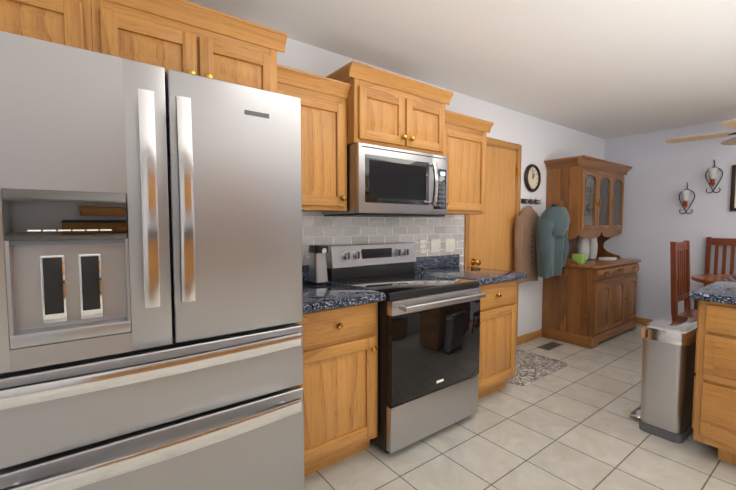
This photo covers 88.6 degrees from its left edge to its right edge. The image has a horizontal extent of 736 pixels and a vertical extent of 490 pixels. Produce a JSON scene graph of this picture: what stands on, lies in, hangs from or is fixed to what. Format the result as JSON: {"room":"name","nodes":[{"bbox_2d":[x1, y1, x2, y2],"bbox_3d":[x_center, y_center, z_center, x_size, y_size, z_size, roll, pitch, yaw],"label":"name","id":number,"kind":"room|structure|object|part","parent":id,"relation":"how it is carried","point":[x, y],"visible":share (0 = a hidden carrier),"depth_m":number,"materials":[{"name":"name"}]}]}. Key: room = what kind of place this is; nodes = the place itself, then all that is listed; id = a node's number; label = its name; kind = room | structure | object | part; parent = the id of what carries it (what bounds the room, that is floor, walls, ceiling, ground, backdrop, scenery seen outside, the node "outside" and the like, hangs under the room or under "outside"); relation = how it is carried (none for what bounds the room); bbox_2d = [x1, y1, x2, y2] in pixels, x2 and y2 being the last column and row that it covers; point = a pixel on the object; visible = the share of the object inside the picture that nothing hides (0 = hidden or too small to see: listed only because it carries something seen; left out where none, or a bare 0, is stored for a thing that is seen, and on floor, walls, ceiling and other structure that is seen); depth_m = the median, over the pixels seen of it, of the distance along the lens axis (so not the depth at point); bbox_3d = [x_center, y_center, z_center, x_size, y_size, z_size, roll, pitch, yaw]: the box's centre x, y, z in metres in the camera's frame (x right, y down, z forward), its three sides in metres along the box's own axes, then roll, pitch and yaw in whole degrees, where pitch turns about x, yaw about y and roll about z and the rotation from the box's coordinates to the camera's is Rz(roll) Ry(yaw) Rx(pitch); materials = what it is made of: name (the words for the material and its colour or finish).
{"room":"kitchen","nodes":[
{"label":"kitchen","id":0,"kind":"room"},
{"bbox_2d":[277,38,604,336],"bbox_3d":[0.013,-0.085,2.822,8.120,2.420,0.100,-2,4,-37],"label":"wall","id":1,"kind":"structure","parent":0,"point":[540,141],"depth_m":3.97,"materials":[{"name":"white paint"}]},
{"bbox_2d":[0,0,287,92],"bbox_3d":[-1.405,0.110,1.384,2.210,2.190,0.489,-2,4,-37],"label":"upper cabinet","id":2,"kind":"object","parent":1,"relation":"attached to","point":[185,36],"visible":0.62,"depth_m":1.51,"materials":[{"name":"brown wood"}]},
{"bbox_2d":[277,64,349,211],"bbox_3d":[-0.395,-0.566,2.190,0.484,0.730,0.364,-2,4,-37],"label":"upper cabinet","id":3,"kind":"object","parent":1,"relation":"attached to","point":[324,141],"visible":0.58,"depth_m":2.11,"materials":[{"name":"brown wood"}]},
{"bbox_2d":[302,212,463,265],"bbox_3d":[0.049,-0.193,2.779,2.052,0.880,0.002,-2,4,-37],"label":"backsplash","id":4,"kind":"structure","parent":1,"relation":"attached to","point":[318,228],"depth_m":2.82,"materials":[{"name":"tile"}]},
{"bbox_2d":[420,239,425,253],"bbox_3d":[0.451,0.013,3.087,0.072,0.115,0.008,-2,4,-37],"label":"electrical outlet","id":5,"kind":"object","parent":4,"relation":"attached to","point":[422,246],"visible":1,"depth_m":3.08,"materials":[{"name":"white plastic"}]},
{"bbox_2d":[430,239,440,252],"bbox_3d":[0.570,0.008,3.176,0.120,0.115,0.010,-2,4,-37],"label":"switch plate","id":6,"kind":"object","parent":4,"relation":"attached to","point":[435,245],"visible":1,"depth_m":3.17,"materials":[{"name":"white plastic"}]},
{"bbox_2d":[445,238,454,251],"bbox_3d":[0.714,0.002,3.285,0.120,0.115,0.010,-2,4,-37],"label":"switch plate","id":7,"kind":"object","parent":4,"relation":"attached to","point":[449,245],"visible":1,"depth_m":3.28,"materials":[{"name":"white plastic"}]},
{"bbox_2d":[326,61,452,155],"bbox_3d":[0.131,-0.831,2.529,0.849,0.438,0.434,-2,4,-37],"label":"upper cabinet","id":8,"kind":"object","parent":1,"relation":"attached to","point":[387,109],"visible":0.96,"depth_m":2.32,"materials":[{"name":"brown wood"}]},
{"bbox_2d":[322,143,447,217],"bbox_3d":[0.145,-0.400,2.536,0.761,0.416,0.478,-2,4,-37],"label":"microwave","id":9,"kind":"object","parent":8,"relation":"attached to","point":[382,181],"visible":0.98,"depth_m":2.33,"materials":[{"name":"silver metal"}]},
{"bbox_2d":[445,110,493,214],"bbox_3d":[0.662,-0.610,2.988,0.605,0.730,0.364,-2,4,-37],"label":"upper cabinet","id":10,"kind":"object","parent":1,"relation":"attached to","point":[465,144],"visible":0.56,"depth_m":2.87,"materials":[{"name":"brown wood"}]},
{"bbox_2d":[464,137,521,345],"bbox_3d":[1.210,0.031,3.688,0.876,2.092,0.174,-2,4,-37],"label":"door","id":11,"kind":"structure","parent":1,"relation":"attached to","point":[489,239],"depth_m":3.70,"materials":[{"name":"brown wood"}]},
{"bbox_2d":[517,329,541,344],"bbox_3d":[2.383,0.986,4.601,2.029,0.085,0.018,-2,4,-37],"label":"baseboard","id":12,"kind":"structure","parent":1,"relation":"attached to","point":[532,336],"depth_m":4.13,"materials":[{"name":"brown wood"}]},
{"bbox_2d":[521,197,541,204],"bbox_3d":[1.754,-0.465,4.006,0.350,0.074,0.071,-2,4,-37],"label":"hook rail","id":13,"kind":"object","parent":1,"relation":"attached to","point":[529,201],"visible":1,"depth_m":3.99,"materials":[{"name":"black metal"}]},
{"bbox_2d":[514,206,538,283],"bbox_3d":[1.684,-0.009,3.952,0.540,0.798,0.089,-2,4,-37],"label":"coat","id":14,"kind":"object","parent":13,"relation":"hanging from","point":[525,253],"visible":0.69,"depth_m":3.88,"materials":[{"name":"brown fabric"}]},
{"bbox_2d":[536,204,569,277],"bbox_3d":[1.916,-0.042,3.894,0.490,0.750,0.225,-2,4,-37],"label":"coat","id":15,"kind":"object","parent":13,"relation":"hanging from","point":[552,231],"visible":1,"depth_m":3.80,"materials":[{"name":"teal fabric"}]},
{"bbox_2d":[524,164,540,191],"bbox_3d":[1.755,-0.712,4.017,0.298,0.298,0.034,-2,4,-37],"label":"wall clock","id":16,"kind":"object","parent":1,"relation":"attached to","point":[532,177],"visible":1,"depth_m":4.01,"materials":[{"name":"brown metal"}]},
{"bbox_2d":[186,0,735,139],"bbox_3d":[1.611,-1.216,0.642,8.120,0.080,5.400,-2,4,-37],"label":"ceiling","id":17,"kind":"structure","parent":0,"point":[606,69],"depth_m":2.45,"materials":[{"name":"white paint"}]},
{"bbox_2d":[666,119,735,144],"bbox_3d":[3.539,-1.064,3.459,1.265,0.534,1.271,-2,4,-37],"label":"ceiling fan","id":18,"kind":"object","parent":17,"relation":"hanging from","point":[731,124],"visible":1,"depth_m":3.72,"materials":[{"name":"brown wood"}]},
{"bbox_2d":[304,324,735,489],"bbox_3d":[1.611,1.280,0.780,8.120,0.080,5.400,-2,4,-37],"label":"floor","id":19,"kind":"structure","parent":0,"point":[572,425],"depth_m":2.16,"materials":[{"name":"tile"}]},
{"bbox_2d":[0,31,304,489],"bbox_3d":[-0.847,0.311,1.508,0.920,1.775,0.900,-2,4,-37],"label":"fridge","id":20,"kind":"object","parent":19,"relation":"on","point":[151,306],"visible":1,"depth_m":1.14,"materials":[{"name":"grey metal"}]},
{"bbox_2d":[296,265,385,476],"bbox_3d":[-0.332,0.657,2.119,0.573,1.015,0.661,-2,4,-37],"label":"base cabinet","id":21,"kind":"object","parent":19,"relation":"on","point":[339,324],"visible":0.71,"depth_m":1.92,"materials":[{"name":"brown wood"}]},
{"bbox_2d":[307,245,329,284],"bbox_3d":[-0.303,0.119,2.322,0.110,0.235,0.138,-2,4,-37],"label":"can opener","id":22,"kind":"object","parent":21,"relation":"on","point":[318,274],"visible":1,"depth_m":2.29,"materials":[{"name":"silver plastic"}]},
{"bbox_2d":[326,242,485,453],"bbox_3d":[0.245,0.576,2.466,0.759,1.140,0.745,-2,4,-37],"label":"range","id":23,"kind":"object","parent":19,"relation":"on","point":[428,344],"visible":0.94,"depth_m":2.22,"materials":[{"name":"black glass"}]},
{"bbox_2d":[415,254,526,398],"bbox_3d":[0.755,0.612,2.939,0.612,1.015,0.661,-2,4,-37],"label":"base cabinet","id":24,"kind":"object","parent":19,"relation":"on","point":[498,324],"visible":0.5,"depth_m":2.75,"materials":[{"name":"brown wood"}]},
{"bbox_2d":[506,349,566,385],"bbox_3d":[1.368,1.089,3.417,0.800,0.008,0.530,-2,4,-37],"label":"mat","id":25,"kind":"object","parent":19,"relation":"on","point":[531,367],"visible":0.58,"depth_m":3.35,"materials":[{"name":"beige fabric"}]},
{"bbox_2d":[537,342,562,350],"bbox_3d":[1.913,1.060,3.963,0.310,0.007,0.125,-2,4,-37],"label":"floor vent","id":26,"kind":"object","parent":19,"relation":"in","point":[549,346],"visible":1,"depth_m":3.94,"materials":[{"name":"brown"}]},
{"bbox_2d":[542,155,640,348],"bbox_3d":[2.637,0.049,4.384,1.300,1.980,0.576,-2,4,-37],"label":"hutch","id":27,"kind":"object","parent":19,"relation":"on","point":[590,304],"visible":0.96,"depth_m":4.11,"materials":[{"name":"brown wood"}]},
{"bbox_2d":[572,254,585,263],"bbox_3d":[2.301,0.148,4.121,0.080,0.099,0.110,-2,4,-37],"label":"box","id":28,"kind":"object","parent":27,"relation":"on","point":[580,258],"visible":0.81,"depth_m":4.08,"materials":[{"name":"green"}]},
{"bbox_2d":[577,236,588,260],"bbox_3d":[2.471,0.043,4.338,0.128,0.285,0.128,-2,4,-37],"label":"vase","id":29,"kind":"object","parent":27,"relation":"on","point":[582,245],"visible":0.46,"depth_m":4.29,"materials":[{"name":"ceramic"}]},
{"bbox_2d":[588,237,597,259],"bbox_3d":[2.675,0.033,4.517,0.128,0.285,0.128,-2,4,-37],"label":"vase","id":30,"kind":"object","parent":27,"relation":"on","point":[593,245],"visible":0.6,"depth_m":4.46,"materials":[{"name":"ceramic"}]},
{"bbox_2d":[599,257,616,259],"bbox_3d":[2.870,0.162,4.515,0.180,0.027,0.130,-2,4,-37],"label":"books","id":31,"kind":"object","parent":27,"relation":"on","point":[607,258],"visible":0.98,"depth_m":4.49,"materials":[{"name":"beige paper"}]},
{"bbox_2d":[629,315,697,443],"bbox_3d":[1.907,0.814,2.422,0.480,0.668,0.310,-2,4,-37],"label":"trash can","id":32,"kind":"object","parent":19,"relation":"on","point":[664,410],"visible":0.88,"depth_m":2.25,"materials":[{"name":"grey metal"}]},
{"bbox_2d":[670,240,696,318],"bbox_3d":[2.999,0.535,3.334,0.450,1.125,0.460,-2,4,-37],"label":"chair","id":33,"kind":"object","parent":19,"relation":"on","point":[680,268],"visible":0.38,"depth_m":3.43,"materials":[{"name":"brown wood"}]},
{"bbox_2d":[691,274,732,283],"bbox_3d":[3.578,0.704,3.556,0.840,0.756,0.840,-2,4,-37],"label":"dining table","id":34,"kind":"object","parent":19,"relation":"on","point":[707,278],"visible":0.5,"depth_m":3.69,"materials":[{"name":"brown wood"}]},
{"bbox_2d":[693,301,735,464],"bbox_3d":[2.556,0.725,2.165,1.468,0.876,0.755,-2,4,-37],"label":"kitchen island","id":35,"kind":"object","parent":19,"relation":"on","point":[715,389],"depth_m":1.98,"materials":[{"name":"brown wood"}]},
{"bbox_2d":[689,275,735,304],"bbox_3d":[2.575,0.267,2.157,1.485,0.040,0.830,-2,4,-37],"label":"island countertop","id":36,"kind":"structure","parent":35,"relation":"on","point":[723,291],"depth_m":2.03,"materials":[{"name":"stone"}]},
{"bbox_3d":[2.000,0.698,1.742,0.074,0.775,0.755,-2,4,-37],"label":"front of the kitchen island","id":37,"kind":"part","parent":35,"relation":"part of","materials":[{"name":"brown wood"}]},
{"bbox_2d":[693,237,735,309],"bbox_3d":[3.815,0.492,4.012,0.440,1.135,0.450,-2,4,-37],"label":"chair","id":38,"kind":"object","parent":19,"relation":"on","point":[716,242],"visible":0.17,"depth_m":4.18,"materials":[{"name":"brown wood"}]},
{"bbox_2d":[604,119,735,319],"bbox_3d":[4.840,-0.100,3.086,0.100,2.420,5.300,-2,4,-37],"label":"wall","id":39,"kind":"structure","parent":0,"point":[661,173],"depth_m":4.58,"materials":[{"name":"white paint"}]},
{"bbox_2d":[635,317,651,324],"bbox_3d":[4.764,1.066,3.156,0.014,0.085,5.200,-2,4,-37],"label":"baseboard","id":40,"kind":"structure","parent":39,"relation":"attached to","point":[642,321],"depth_m":4.81,"materials":[{"name":"brown wood"}]},
{"bbox_2d":[679,182,694,213],"bbox_3d":[3.693,-0.547,4.390,0.114,0.373,0.149,-2,4,-37],"label":"sconce","id":41,"kind":"object","parent":39,"relation":"attached to","point":[685,193],"visible":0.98,"depth_m":4.37,"materials":[{"name":"black metal"}]},
{"bbox_2d":[705,160,722,192],"bbox_3d":[3.832,-0.766,4.194,0.114,0.373,0.149,-2,4,-37],"label":"sconce","id":42,"kind":"object","parent":39,"relation":"attached to","point":[712,171],"visible":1,"depth_m":4.18,"materials":[{"name":"black metal"}]},
{"bbox_2d":[730,165,735,210],"bbox_3d":[4.112,-0.607,3.916,0.022,0.500,0.505,-2,4,-37],"label":"framed picture","id":43,"kind":"object","parent":39,"relation":"attached to","point":[733,194],"visible":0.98,"depth_m":4.09,"materials":[{"name":"brown wood"}]}
]}

